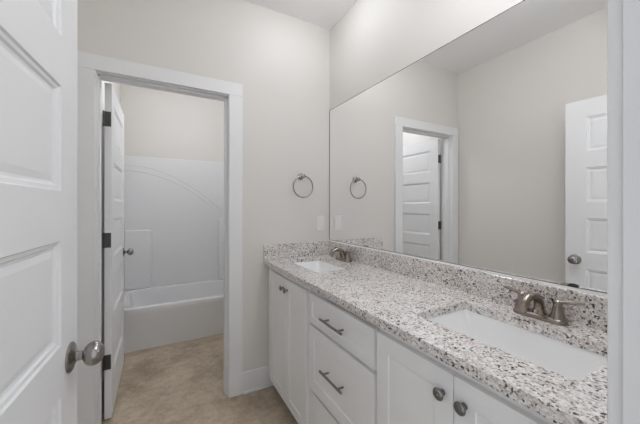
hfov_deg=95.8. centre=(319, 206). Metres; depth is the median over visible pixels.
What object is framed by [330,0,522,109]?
wall
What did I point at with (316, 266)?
sink
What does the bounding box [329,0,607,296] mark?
wall mirror
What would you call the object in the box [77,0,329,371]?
wall
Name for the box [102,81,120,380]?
wall
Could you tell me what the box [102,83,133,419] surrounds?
door
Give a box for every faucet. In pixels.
[329,247,353,261]
[503,285,584,325]
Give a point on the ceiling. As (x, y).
(322, 13)
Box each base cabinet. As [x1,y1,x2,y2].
[269,267,311,423]
[377,327,555,423]
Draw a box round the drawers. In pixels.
[309,290,378,423]
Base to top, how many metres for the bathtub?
0.381 m
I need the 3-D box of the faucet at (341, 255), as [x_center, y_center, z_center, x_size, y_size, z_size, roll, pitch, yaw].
[0.168,0.330,2.044,0.176,0.095,0.176,0,0,15]
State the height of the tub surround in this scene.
1.470 m
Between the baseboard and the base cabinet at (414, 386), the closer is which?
the base cabinet at (414, 386)
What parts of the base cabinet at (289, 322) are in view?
door, door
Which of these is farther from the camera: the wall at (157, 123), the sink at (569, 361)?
the wall at (157, 123)
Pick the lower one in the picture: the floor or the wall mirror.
the floor
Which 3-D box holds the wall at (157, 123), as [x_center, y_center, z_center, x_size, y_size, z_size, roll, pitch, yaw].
[-1.482,-0.077,3.607,1.640,2.727,0.120,0,0,-29]
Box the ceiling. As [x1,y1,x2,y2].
[245,0,357,29]
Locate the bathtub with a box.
[124,279,223,352]
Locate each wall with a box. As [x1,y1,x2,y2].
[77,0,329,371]
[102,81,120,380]
[121,84,223,161]
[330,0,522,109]
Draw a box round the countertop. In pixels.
[263,254,606,423]
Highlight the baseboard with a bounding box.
[242,365,273,394]
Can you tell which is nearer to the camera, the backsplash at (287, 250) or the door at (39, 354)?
the door at (39, 354)
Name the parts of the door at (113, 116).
knob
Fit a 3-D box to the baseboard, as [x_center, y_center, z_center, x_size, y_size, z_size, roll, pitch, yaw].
[-0.426,1.216,2.049,0.247,0.143,0.034,0,0,-29]
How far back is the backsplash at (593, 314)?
1.20 m
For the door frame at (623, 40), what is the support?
attached to the wall
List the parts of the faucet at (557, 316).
lever, handle, spout, plate, handle, lever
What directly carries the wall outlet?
attached to the wall at (281, 62)
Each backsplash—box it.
[264,241,328,259]
[329,241,606,331]
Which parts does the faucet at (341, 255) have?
spout, plate, handle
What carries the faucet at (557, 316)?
on the countertop
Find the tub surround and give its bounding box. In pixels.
[124,155,223,290]
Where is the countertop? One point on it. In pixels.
(401, 305)
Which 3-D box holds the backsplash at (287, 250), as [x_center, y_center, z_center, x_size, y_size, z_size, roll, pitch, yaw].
[-0.160,0.325,2.204,0.553,0.105,0.020,0,0,-29]
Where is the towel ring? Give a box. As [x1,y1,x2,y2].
[293,173,312,197]
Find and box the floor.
[102,333,297,423]
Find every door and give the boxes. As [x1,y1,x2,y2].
[0,0,104,423]
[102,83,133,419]
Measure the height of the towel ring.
0.191 m
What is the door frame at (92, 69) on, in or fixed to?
attached to the wall at (281, 62)
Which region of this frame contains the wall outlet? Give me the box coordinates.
[316,216,323,230]
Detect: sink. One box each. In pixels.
[295,260,344,271]
[428,310,606,380]
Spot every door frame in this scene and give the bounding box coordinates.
[77,51,241,423]
[607,0,639,423]
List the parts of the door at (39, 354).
knob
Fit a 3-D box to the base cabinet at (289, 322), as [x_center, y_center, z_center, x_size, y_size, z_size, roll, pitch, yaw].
[-0.006,0.847,1.920,0.559,0.880,0.662,0,0,-29]
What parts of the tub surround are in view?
arch moulding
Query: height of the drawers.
0.880 m
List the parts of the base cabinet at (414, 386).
door, knob, knob, door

